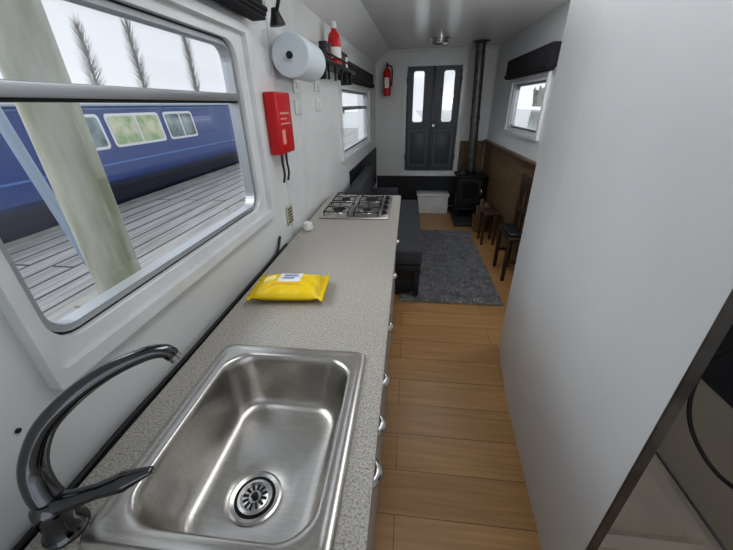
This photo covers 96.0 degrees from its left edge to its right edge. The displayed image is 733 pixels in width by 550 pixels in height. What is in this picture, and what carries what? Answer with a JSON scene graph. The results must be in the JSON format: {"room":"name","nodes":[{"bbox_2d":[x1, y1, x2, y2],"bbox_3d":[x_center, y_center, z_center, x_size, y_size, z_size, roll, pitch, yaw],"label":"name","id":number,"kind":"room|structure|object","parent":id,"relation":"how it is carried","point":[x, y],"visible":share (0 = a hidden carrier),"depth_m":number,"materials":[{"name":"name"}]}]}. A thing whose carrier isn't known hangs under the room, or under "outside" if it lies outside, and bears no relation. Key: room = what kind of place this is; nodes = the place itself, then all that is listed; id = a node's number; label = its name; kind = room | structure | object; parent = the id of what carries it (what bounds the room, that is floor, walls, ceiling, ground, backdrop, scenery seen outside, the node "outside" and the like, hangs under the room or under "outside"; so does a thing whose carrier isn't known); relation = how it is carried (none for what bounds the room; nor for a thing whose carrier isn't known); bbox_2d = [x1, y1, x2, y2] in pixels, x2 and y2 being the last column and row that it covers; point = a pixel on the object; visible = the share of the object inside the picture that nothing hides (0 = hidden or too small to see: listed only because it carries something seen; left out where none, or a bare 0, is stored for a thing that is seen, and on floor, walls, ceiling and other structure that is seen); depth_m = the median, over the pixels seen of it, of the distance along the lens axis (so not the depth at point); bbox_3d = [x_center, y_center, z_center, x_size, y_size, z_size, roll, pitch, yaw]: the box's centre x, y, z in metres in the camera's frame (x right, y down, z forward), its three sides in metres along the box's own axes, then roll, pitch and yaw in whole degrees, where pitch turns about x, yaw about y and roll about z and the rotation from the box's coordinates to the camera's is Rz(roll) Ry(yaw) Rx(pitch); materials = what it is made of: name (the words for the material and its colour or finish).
{"room":"ship interior","nodes":[
{"label":"ship interior","id":0,"kind":"room"},
{"bbox_2d":[0,0,311,549],"bbox_3d":[-0.595,0.263,0.441,0.060,2.150,3.600,2,27,6],"label":"wall","id":1,"kind":"structure","parent":0,"point":[24,393],"depth_m":0.72,"materials":[{"name":"white paint"}]},
{"bbox_2d":[0,79,239,100],"bbox_3d":[-0.524,-0.433,0.791,0.041,0.024,0.880,2,27,6],"label":"mullion","id":2,"kind":"object","parent":1,"relation":"attached to","point":[8,88],"visible":0.92,"depth_m":0.64,"materials":[{"name":"silver metal"}]},
{"bbox_2d":[0,97,236,102],"bbox_3d":[-0.525,-0.420,0.798,0.028,0.006,0.880,2,27,6],"label":"seal","id":3,"kind":"object","parent":2,"relation":"attached to","point":[2,99],"depth_m":0.66,"materials":[{"name":"black rubber"}]},
{"bbox_2d":[0,0,255,331],"bbox_3d":[-0.525,-0.330,0.845,0.035,0.560,0.890,2,27,6],"label":"frame","id":4,"kind":"object","parent":1,"relation":"attached to","point":[76,318],"visible":0.87,"depth_m":0.83,"materials":[{"name":"silver metal"}]},
{"bbox_2d":[0,0,276,389],"bbox_3d":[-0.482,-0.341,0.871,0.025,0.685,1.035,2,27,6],"label":"window frame","id":5,"kind":"structure","parent":1,"relation":"attached to","point":[57,376],"depth_m":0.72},
{"bbox_2d":[52,0,255,334],"bbox_3d":[-0.526,-0.330,0.845,0.033,0.574,0.904,2,27,6],"label":"gasket","id":6,"kind":"object","parent":1,"relation":"attached to","point":[113,1],"visible":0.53,"depth_m":0.79,"materials":[{"name":"black rubber"}]},
{"bbox_2d":[213,0,267,20],"bbox_3d":[-0.460,-0.718,0.641,0.086,0.155,1.180,2,27,6],"label":"roller blind","id":7,"kind":"object","parent":1,"relation":"attached to","point":[253,10],"visible":1,"depth_m":1.07,"materials":[{"name":"fabric"}]},
{"bbox_2d":[270,0,285,26],"bbox_3d":[-0.363,-1.058,1.224,0.135,0.229,0.061,7,28,16],"label":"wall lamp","id":8,"kind":"object","parent":1,"relation":"attached to","point":[276,20],"visible":0.94,"depth_m":1.24,"materials":[{"name":"black plastic"}]},
{"bbox_2d":[263,92,294,182],"bbox_3d":[-0.383,-0.617,1.502,0.055,0.376,0.185,2,27,6],"label":"blanket","id":9,"kind":"object","parent":1,"relation":"attached to","point":[276,104],"visible":1,"depth_m":1.42,"materials":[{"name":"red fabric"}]},
{"bbox_2d":[263,0,311,226],"bbox_3d":[-0.382,-0.805,1.686,0.006,1.040,0.380,2,27,6],"label":"trim","id":10,"kind":"structure","parent":1,"relation":"attached to","point":[298,186],"depth_m":1.72,"materials":[{"name":"white paint"}]},
{"bbox_2d":[286,204,293,225],"bbox_3d":[-0.395,-0.311,1.705,0.010,0.095,0.080,2,27,6],"label":"air vent","id":11,"kind":"object","parent":1,"relation":"in","point":[289,213],"visible":1,"depth_m":1.69,"materials":[{"name":"beige plastic"}]},
{"bbox_2d":[292,78,299,93],"bbox_3d":[-0.362,-0.979,1.706,0.013,0.070,0.100,2,27,6],"label":"wall socket","id":12,"kind":"object","parent":1,"relation":"attached to","point":[295,83],"visible":0.78,"depth_m":1.69,"materials":[{"name":"white plastic"}]},
{"bbox_2d":[294,100,301,114],"bbox_3d":[-0.360,-0.890,1.752,0.013,0.070,0.100,2,27,6],"label":"wall socket","id":13,"kind":"object","parent":1,"relation":"attached to","point":[298,108],"visible":1,"depth_m":1.74,"materials":[{"name":"white plastic"}]},
{"bbox_2d":[272,31,325,81],"bbox_3d":[-0.306,-0.995,1.527,0.176,0.164,0.359,2,27,6],"label":"paper towel roll","id":14,"kind":"object","parent":1,"relation":"attached to","point":[294,56],"visible":1,"depth_m":1.39,"materials":[{"name":"white paper"},{"name":"cardboard"}]},
{"bbox_2d":[299,0,389,63],"bbox_3d":[-0.275,-1.377,1.427,0.277,0.170,6.914,3,28,7],"label":"ceiling panel","id":15,"kind":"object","parent":1,"relation":"attached to","point":[353,21],"depth_m":2.58,"materials":[{"name":"white paint"}]},
{"bbox_2d":[328,47,331,59],"bbox_3d":[-0.242,-1.350,2.028,0.056,0.080,0.056,2,27,6],"label":"jar","id":16,"kind":"object","parent":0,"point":[329,48],"depth_m":2.01,"materials":[{"name":"brown glass"}]},
{"bbox_2d":[292,0,375,216],"bbox_3d":[-0.135,-1.325,3.504,0.060,2.150,3.360,3,28,8],"label":"wall","id":17,"kind":"structure","parent":0,"point":[328,175],"depth_m":2.30,"materials":[{"name":"white paint"}]},
{"bbox_2d":[314,80,319,91],"bbox_3d":[-0.309,-1.189,2.067,0.013,0.070,0.100,3,28,8],"label":"wall socket","id":18,"kind":"object","parent":17,"relation":"attached to","point":[316,83],"visible":0.83,"depth_m":2.05,"materials":[{"name":"white plastic"}]},
{"bbox_2d":[315,99,320,110],"bbox_3d":[-0.307,-1.091,2.117,0.013,0.070,0.100,3,28,8],"label":"wall socket","id":19,"kind":"object","parent":17,"relation":"attached to","point":[317,101],"visible":1,"depth_m":2.10,"materials":[{"name":"white plastic"}]},
{"bbox_2d":[320,51,355,84],"bbox_3d":[-0.213,-1.388,2.255,0.129,0.128,0.900,3,28,8],"label":"wall shelf","id":20,"kind":"object","parent":17,"relation":"attached to","point":[345,74],"visible":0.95,"depth_m":2.22,"materials":[{"name":"black plastic"}]},
{"bbox_2d":[318,41,331,59],"bbox_3d":[-0.263,-1.300,1.899,0.056,0.085,0.282,3,28,8],"label":"spice jars","id":21,"kind":"object","parent":20,"relation":"on","point":[324,46],"depth_m":1.93,"materials":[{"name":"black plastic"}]},
{"bbox_2d":[328,21,341,64],"bbox_3d":[-0.208,-1.498,2.139,0.085,0.240,0.085,2,27,6],"label":"sauce bottle","id":22,"kind":"object","parent":20,"relation":"on","point":[333,37],"visible":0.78,"depth_m":2.11,"materials":[{"name":"red plastic"}]},
{"bbox_2d":[341,51,347,67],"bbox_3d":[-0.184,-1.542,2.366,0.056,0.084,0.207,3,28,8],"label":"spice jars","id":23,"kind":"object","parent":20,"relation":"on","point":[344,56],"depth_m":2.38,"materials":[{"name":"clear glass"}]},
{"bbox_2d":[338,80,370,161],"bbox_3d":[-0.085,-1.624,3.443,0.025,0.615,1.660,3,28,8],"label":"window frame","id":24,"kind":"structure","parent":17,"relation":"attached to","point":[343,158],"depth_m":2.84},
{"bbox_2d":[342,90,366,150],"bbox_3d":[-0.127,-1.619,3.430,0.035,0.490,1.490,3,28,8],"label":"frame","id":25,"kind":"object","parent":17,"relation":"attached to","point":[343,91],"visible":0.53,"depth_m":3.98,"materials":[{"name":"silver metal"}]},
{"bbox_2d":[343,106,366,108],"bbox_3d":[-0.126,-1.717,3.379,0.041,0.024,1.480,3,28,8],"label":"mullion","id":26,"kind":"object","parent":17,"relation":"attached to","point":[344,107],"visible":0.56,"depth_m":3.25,"materials":[{"name":"silver metal"}]},
{"bbox_2d":[342,85,368,156],"bbox_3d":[-0.122,-1.626,3.443,0.061,0.570,1.600,3,28,8],"label":"reveal","id":27,"kind":"object","parent":17,"relation":"attached to","point":[344,87],"visible":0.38,"depth_m":3.74,"materials":[{"name":"white paint"}]},
{"bbox_2d":[348,61,374,87],"bbox_3d":[-0.061,-1.972,3.281,0.076,0.140,1.660,3,28,8],"label":"roller blind","id":28,"kind":"object","parent":17,"relation":"attached to","point":[362,77],"visible":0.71,"depth_m":3.23,"materials":[{"name":"fabric"}]},
{"bbox_2d":[349,147,375,184],"bbox_3d":[-0.004,-1.235,4.196,0.011,0.510,2.030,3,28,8],"label":"dado","id":29,"kind":"object","parent":17,"relation":"attached to","point":[370,159],"visible":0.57,"depth_m":4.11,"materials":[{"name":"grey wood"}]},
{"bbox_2d":[357,48,498,208],"bbox_3d":[0.901,-2.052,4.873,2.050,2.150,0.080,2,27,6],"label":"wall","id":30,"kind":"structure","parent":0,"point":[389,109],"depth_m":4.64,"materials":[{"name":"white paint"}]},
{"bbox_2d":[383,62,392,95],"bbox_3d":[0.277,-2.654,4.492,0.118,0.392,0.176,-10,29,-17],"label":"fire extinguisher","id":31,"kind":"object","parent":30,"relation":"attached to","point":[387,78],"visible":1,"depth_m":4.44,"materials":[{"name":"red metal"}]},
{"bbox_2d":[377,176,455,204],"bbox_3d":[0.771,-1.334,5.210,1.210,0.450,0.011,2,27,6],"label":"dado","id":32,"kind":"object","parent":30,"relation":"attached to","point":[407,186],"visible":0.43,"depth_m":5.16,"materials":[{"name":"grey wood"}]},
{"bbox_2d":[408,130,426,165],"bbox_3d":[0.757,-1.890,4.925,0.263,0.500,0.010,2,27,6],"label":"trim","id":33,"kind":"structure","parent":30,"relation":"attached to","point":[409,130],"depth_m":4.93,"materials":[{"name":"grey wood"}]},
{"bbox_2d":[404,66,435,170],"bbox_3d":[0.760,-2.216,4.771,0.380,1.360,0.044,2,27,6],"label":"leaf","id":34,"kind":"object","parent":30,"relation":"attached to","point":[425,125],"depth_m":4.73,"materials":[{"name":"dark grey painted wood"},{"name":"glass"}]},
{"bbox_2d":[411,69,425,123],"bbox_3d":[0.725,-2.488,4.623,0.177,0.664,0.013,2,27,6],"label":"bead","id":35,"kind":"object","parent":34,"relation":"attached to","point":[424,70],"visible":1,"depth_m":4.61,"materials":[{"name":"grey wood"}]},
{"bbox_2d":[399,173,455,175],"bbox_3d":[0.943,-1.537,5.061,0.870,0.030,0.050,2,27,6],"label":"sill","id":36,"kind":"structure","parent":30,"relation":"attached to","point":[400,174],"depth_m":5.04,"materials":[{"name":"grey wood"}]},
{"bbox_2d":[410,124,449,162],"bbox_3d":[0.935,-1.929,4.859,0.560,0.544,0.050,2,27,6],"label":"door","id":37,"kind":"structure","parent":30,"relation":"in","point":[417,139],"depth_m":4.90,"materials":[{"name":"grey wood"}]},
{"bbox_2d":[401,60,467,173],"bbox_3d":[0.931,-2.199,4.731,0.830,1.460,0.030,2,27,6],"label":"door frame","id":38,"kind":"structure","parent":30,"relation":"attached to","point":[455,62],"depth_m":4.64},
{"bbox_2d":[432,130,452,165],"bbox_3d":[1.121,-1.877,4.884,0.263,0.500,0.010,2,27,6],"label":"trim","id":39,"kind":"structure","parent":30,"relation":"attached to","point":[434,130],"depth_m":4.89,"materials":[{"name":"grey wood"}]},
{"bbox_2d":[388,45,499,51],"bbox_3d":[0.786,-2.970,4.345,1.870,0.030,0.040,2,27,6],"label":"trim","id":40,"kind":"structure","parent":30,"relation":"attached to","point":[488,46],"depth_m":4.31,"materials":[{"name":"white wood"}]},
{"bbox_2d":[429,65,462,170],"bbox_3d":[1.117,-2.206,4.737,0.363,1.360,0.030,2,27,6],"label":"leaf","id":41,"kind":"object","parent":30,"relation":"attached to","point":[439,69],"visible":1,"depth_m":4.70,"materials":[{"name":"dark grey painted wood"},{"name":"glass"}]},
{"bbox_2d":[440,68,456,122],"bbox_3d":[1.129,-2.473,4.578,0.177,0.664,0.013,2,27,6],"label":"bead","id":42,"kind":"object","parent":41,"relation":"attached to","point":[454,69],"visible":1,"depth_m":4.56,"materials":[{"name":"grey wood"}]},
{"bbox_2d":[374,209,541,549],"bbox_3d":[0.521,0.502,2.346,2.050,0.060,7.000,2,27,6],"label":"floor","id":43,"kind":"structure","parent":0,"point":[453,478],"depth_m":1.68,"materials":[{"name":"brown wood"}]},
{"bbox_2d":[367,238,399,549],"bbox_3d":[-0.151,0.447,1.465,0.538,0.868,2.740,2,27,6],"label":"base cabinet","id":44,"kind":"object","parent":43,"relation":"on","point":[378,475],"visible":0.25,"depth_m":1.16,"materials":[{"name":"grey laminate"}]},
{"bbox_2d":[24,195,400,549],"bbox_3d":[-0.165,0.022,1.255,0.524,0.080,2.755,2,27,6],"label":"countertop","id":45,"kind":"structure","parent":44,"relation":"on","point":[358,255],"depth_m":0.99,"materials":[{"name":"laminate"}]},
{"bbox_2d":[16,344,181,549],"bbox_3d":[-0.399,0.270,0.513,0.258,0.265,0.113,-16,31,-26],"label":"mixer tap","id":46,"kind":"object","parent":45,"relation":"on","point":[58,513],"visible":1,"depth_m":0.49,"materials":[{"name":"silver metal"}]},
{"bbox_2d":[22,243,288,549],"bbox_3d":[-0.496,0.288,0.895,0.032,0.085,1.800,2,27,6],"label":"cabinet filler","id":47,"kind":"object","parent":45,"relation":"attached to","point":[286,244],"visible":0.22,"depth_m":0.75,"materials":[{"name":"black rubber"}]},
{"bbox_2d":[12,236,280,549],"bbox_3d":[-0.482,0.157,0.980,0.022,0.069,1.374,2,27,6],"label":"cable","id":48,"kind":"object","parent":47,"relation":"on","point":[26,538],"visible":0.98,"depth_m":0.74,"materials":[{"name":"black rubber"}]},
{"bbox_2d":[79,344,365,549],"bbox_3d":[-0.225,0.389,0.737,0.402,0.177,0.492,2,27,6],"label":"sink","id":49,"kind":"object","parent":45,"relation":"in","point":[255,456],"visible":0.99,"depth_m":0.73,"materials":[{"name":"metal"}]},
{"bbox_2d":[246,273,329,301],"bbox_3d":[-0.271,0.040,1.173,0.260,0.060,0.172,0,27,3],"label":"packet","id":50,"kind":"object","parent":45,"relation":"on","point":[276,287],"visible":1,"depth_m":1.12,"materials":[{"name":"yellow plastic"},{"name":"white label"}]},
{"bbox_2d":[319,192,391,219],"bbox_3d":[-0.049,-0.466,2.169,0.415,0.042,0.520,2,27,6],"label":"gas hob","id":51,"kind":"object","parent":45,"relation":"in","point":[372,207],"visible":1,"depth_m":2.09,"materials":[{"name":"metal"}]},
{"bbox_2d":[417,190,449,213],"bbox_3d":[1.014,-1.131,5.112,0.480,0.290,0.285,2,27,6],"label":"step","id":52,"kind":"structure","parent":43,"relation":"on","point":[428,201],"depth_m":5.00,"materials":[{"name":"white plastic"}]},
{"bbox_2d":[399,229,503,305],"bbox_3d":[0.809,-0.186,3.562,0.878,0.031,1.834,2,27,6],"label":"shag rug","id":53,"kind":"object","parent":43,"relation":"on","point":[453,270],"visible":0.77,"depth_m":3.23,"materials":[{"name":"grey carpet"}]},
{"bbox_2d":[344,166,421,295],"bbox_3d":[0.214,-0.569,3.397,0.665,0.829,1.620,2,27,6],"label":"seat","id":54,"kind":"object","parent":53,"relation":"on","point":[409,249],"visible":0.44,"depth_m":2.89,"materials":[{"name":"grey fabric"}]},
{"bbox_2d":[374,188,397,194],"bbox_3d":[0.239,-0.994,4.040,0.300,0.145,0.090,2,27,6],"label":"cushion","id":55,"kind":"object","parent":54,"relation":"on","point":[387,191],"depth_m":3.99,"materials":[{"name":"grey fabric"}]},
{"bbox_2d":[395,200,421,265],"bbox_3d":[0.230,-0.512,3.424,0.635,0.145,1.620,2,27,6],"label":"cushion","id":56,"kind":"object","parent":54,"relation":"on","point":[409,249],"depth_m":2.93,"materials":[{"name":"grey fabric"}]},
{"bbox_2d":[448,206,473,226],"bbox_3d":[1.464,-0.872,4.855,0.440,0.050,0.860,2,27,6],"label":"hearth","id":57,"kind":"object","parent":43,"relation":"on","point":[463,218],"visible":0.51,"depth_m":4.70,"materials":[{"name":"stone"}]},
{"bbox_2d":[452,39,489,215],"bbox_3d":[1.433,-1.823,4.353,0.400,2.104,0.404,2,27,6],"label":"wood stove","id":58,"kind":"object","parent":57,"relation":"on","point":[468,191],"visible":0.91,"depth_m":4.44,"materials":[{"name":"metal"}]},
{"bbox_2d":[459,165,467,175],"bbox_3d":[1.320,-1.421,4.465,0.120,0.136,0.120,2,27,6],"label":"kettle","id":59,"kind":"object","parent":58,"relation":"on","point":[463,172],"visible":1,"depth_m":4.44,"materials":[{"name":"metal"}]},
{"bbox_2d":[472,199,490,232],"bbox_3d":[1.484,-0.765,4.261,0.230,0.403,0.229,2,27,6],"label":"basket","id":60,"kind":"object","parent":43,"relation":"on","point":[476,215],"visible":0.64,"depth_m":4.23,"materials":[{"name":"wicker"}]},
{"bbox_2d":[477,207,499,244],"bbox_3d":[1.433,-0.577,3.912,0.170,0.390,0.240,2,27,6],"label":"wooden stool","id":61,"kind":"object","parent":43,"relation":"on","point":[485,211],"visible":1,"depth_m":3.85,"materials":[{"name":"brown wood"}]},
{"bbox_2d":[492,174,532,280],"bbox_3d":[1.350,-0.428,3.048,0.150,0.920,0.360,2,27,6],"label":"wooden chair","id":62,"kind":"object","parent":43,"relation":"on","point":[510,231],"visible":0.77,"depth_m":3.02,"materials":[{"name":"brown wood"}]},
{"bbox_2d":[499,336,722,549],"bbox_3d":[1.008,0.722,1.665,0.515,0.155,1.190,2,27,6],"label":"shower tray","id":63,"kind":"object","parent":43,"relation":"on","point":[657,515],"visible":0.14,"depth_m":1.21,"materials":[{"name":"white plastic"}]},
{"bbox_2d":[361,0,568,48],"bbox_3d":[0.482,-1.458,1.336,2.050,0.050,7.000,2,27,6],"label":"ceiling","id":64,"kind":"structure","parent":0,"point":[403,24],"depth_m":2.87,"materials":[{"name":"white paint"}]},
{"bbox_2d":[430,36,450,44],"bbox_3d":[0.827,-2.621,3.704,0.220,0.065,0.220,2,27,6],"label":"ceiling lamp","id":65,"kind":"object","parent":64,"relation":"attached to","point":[439,40],"depth_m":3.64,"materials":[{"name":"silver metal"}]},
{"bbox_2d":[487,0,725,549],"bbox_3d":[1.370,-0.447,1.742,0.060,2.150,7.000,2,27,6],"label":"wall","id":66,"kind":"structure","parent":0,"point":[550,28],"depth_m":3.28,"materials":[{"name":"white paint"}]},
{"bbox_2d":[457,139,536,266],"bbox_3d":[1.370,-0.766,3.561,0.369,1.010,3.299,2,27,6],"label":"dado","id":67,"kind":"object","parent":66,"relation":"attached to","point":[504,168],"visible":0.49,"depth_m":3.87,"materials":[{"name":"brown wood"}]},
{"bbox_2d":[506,75,546,136],"bbox_3d":[1.578,-1.649,3.235,0.061,0.480,1.050,2,27,6],"label":"reveal","id":68,"kind":"object","parent":66,"relation":"attached to","point":[542,78],"visible":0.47,"depth_m":3.47,"materials":[{"name":"white paint"}]},
{"bbox_2d":[503,71,551,140],"bbox_3d":[1.543,-1.650,3.245,0.025,0.525,1.110,2,27,6],"label":"window frame","id":69,"kind":"structure","parent":66,"relation":"attached to","point":[548,73],"depth_m":2.88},
{"bbox_2d":[510,81,545,131],"bbox_3d":[1.579,-1.642,3.222,0.035,0.400,0.940,2,27,6],"label":"frame","id":70,"kind":"object","parent":66,"relation":"attached to","point":[541,82],"visible":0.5,"depth_m":3.56,"materials":[{"name":"silver metal"}]},
{"bbox_2d":[513,80,545,132],"bbox_3d":[1.580,-1.642,3.222,0.033,0.414,0.954,2,27,6],"label":"gasket","id":71,"kind":"object","parent":66,"relation":"attached to","point":[543,80],"visible":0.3,"depth_m":3.17,"materials":[{"name":"black rubber"}]},
{"bbox_2d":[504,41,561,79],"bbox_3d":[1.504,-1.972,3.089,0.086,0.180,1.300,2,27,6],"label":"roller blind","id":72,"kind":"object","parent":66,"relation":"attached to","point":[544,58],"visible":0.96,"depth_m":2.82,"materials":[{"name":"fabric"}]},
{"bbox_2d":[498,0,732,549],"bbox_3d":[0.753,-0.159,1.206,0.046,2.150,1.363,5,28,11],"label":"wall","id":73,"kind":"structure","parent":0,"point":[623,270],"depth_m":0.90,"materials":[{"name":"white paint"}]},
{"bbox_2d":[585,289,732,549],"bbox_3d":[0.624,0.151,0.611,0.024,2.150,0.006,2,27,6],"label":"trim","id":74,"kind":"structure","parent":73,"relation":"attached to","point":[723,321],"depth_m":0.68,"materials":[{"name":"metal"}]},
{"bbox_2d":[657,379,732,549],"bbox_3d":[1.270,0.484,1.484,0.012,0.424,1.230,2,27,6],"label":"lining","id":75,"kind":"object","parent":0,"point":[712,416],"depth_m":1.19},
{"bbox_2d":[686,347,732,488],"bbox_3d":[1.148,0.398,0.987,0.044,0.562,0.350,2,27,6],"label":"shower hose","id":76,"kind":"object","parent":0,"point":[690,400],"depth_m":1.13,"materials":[{"name":"black rubber"}]},
{"bbox_2d":[701,324,732,407],"bbox_3d":[1.234,0.071,1.036,0.014,0.720,1.650,2,27,6],"label":"panel","id":77,"kind":"object","parent":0,"point":[719,375],"depth_m":1.13,"materials":[{"name":"black"}]},
{"label":"outside","id":78,"kind":"structure","parent":0,"visible":0},
{"bbox_3d":[-44.160,-14.513,32.320,64.000,0.750,120.000,2,27,6],"label":"bank","id":79,"kind":"object","parent":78,"visible":0},
{"bbox_2d":[66,10,106,84],"bbox_3d":[-19.042,-14.298,22.889,1.394,6.616,1.382,2,27,6],"label":"poplar tree","id":80,"kind":"object","parent":79,"relation":"on","point":[80,34],"visible":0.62,"depth_m":22.44,"materials":[{"name":"grey plant"}]},
{"bbox_2d":[120,17,149,87],"bbox_3d":[-18.511,-16.994,26.745,1.396,7.856,1.395,2,27,6],"label":"poplar tree","id":81,"kind":"object","parent":79,"relation":"on","point":[141,77],"visible":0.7,"depth_m":26.36,"materials":[{"name":"grey plant"}]},
{"bbox_2d":[179,36,201,90],"bbox_3d":[-17.639,-20.964,33.190,1.394,8.976,1.394,2,27,6],"label":"poplar tree","id":82,"kind":"object","parent":79,"relation":"on","point":[189,59],"visible":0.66,"depth_m":33.00,"materials":[{"name":"grey plant"}]},
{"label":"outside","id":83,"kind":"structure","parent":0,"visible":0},
{"bbox_2d":[532,86,544,106],"bbox_3d":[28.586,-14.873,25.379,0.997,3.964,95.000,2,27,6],"label":"tree","id":84,"kind":"object","parent":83,"point":[537,95],"visible":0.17,"depth_m":64.52,"materials":[{"name":"green plant"}]},
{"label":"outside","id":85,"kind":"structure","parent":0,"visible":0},
{"bbox_2d":[343,111,357,127],"bbox_3d":[-4.804,-12.735,28.053,15.050,0.100,120.000,2,27,6],"label":"canal water","id":86,"kind":"structure","parent":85,"point":[350,119],"depth_m":36.08,"materials":[{"name":"grey liquid"}]},
{"bbox_2d":[0,102,239,243],"bbox_3d":[-3.490,-0.527,2.370,2.120,1.590,13.850,2,27,6],"label":"narrowboat","id":87,"kind":"object","parent":86,"relation":"on","point":[143,149],"visible":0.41,"depth_m":3.42,"materials":[{"name":"blue metal"}]},
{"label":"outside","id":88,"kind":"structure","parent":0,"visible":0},
{"bbox_2d":[416,109,539,129],"bbox_3d":[16.125,-11.943,25.705,22.600,0.100,120.000,2,27,6],"label":"canal water","id":89,"kind":"structure","parent":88,"point":[527,118],"depth_m":34.68,"materials":[{"name":"grey liquid"}]},
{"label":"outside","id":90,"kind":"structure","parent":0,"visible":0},
{"bbox_2d":[4,163,239,248],"bbox_3d":[-1.091,-1.531,5.020,1.960,0.260,18.000,2,27,6],"label":"beam","id":91,"kind":"structure","parent":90,"point":[56,228],"depth_m":3.16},
{"bbox_2d":[7,128,357,322],"bbox_3d":[-1.082,-1.593,4.987,1.820,0.100,18.000,2,27,6],"label":"deck","id":92,"kind":"object","parent":91,"relation":"on","point":[53,271],"visible":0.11,"depth_m":2.34,"materials":[{"name":"grey wood"}]},
{"bbox_2d":[0,107,85,264],"bbox_3d":[-1.494,-0.563,1.472,0.391,1.304,0.091,2,27,6],"label":"pole","id":93,"kind":"object","parent":92,"relation":"on","point":[7,131],"visible":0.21,"depth_m":1.50,"materials":[{"name":"blue"}]},
{"bbox_2d":[0,0,140,307],"bbox_3d":[-1.200,-1.284,0.899,0.280,3.100,0.280,2,27,6],"label":"mooring post","id":94,"kind":"object","parent":92,"relation":"on","point":[59,133],"visible":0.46,"depth_m":1.25,"materials":[{"name":"beige wood"}]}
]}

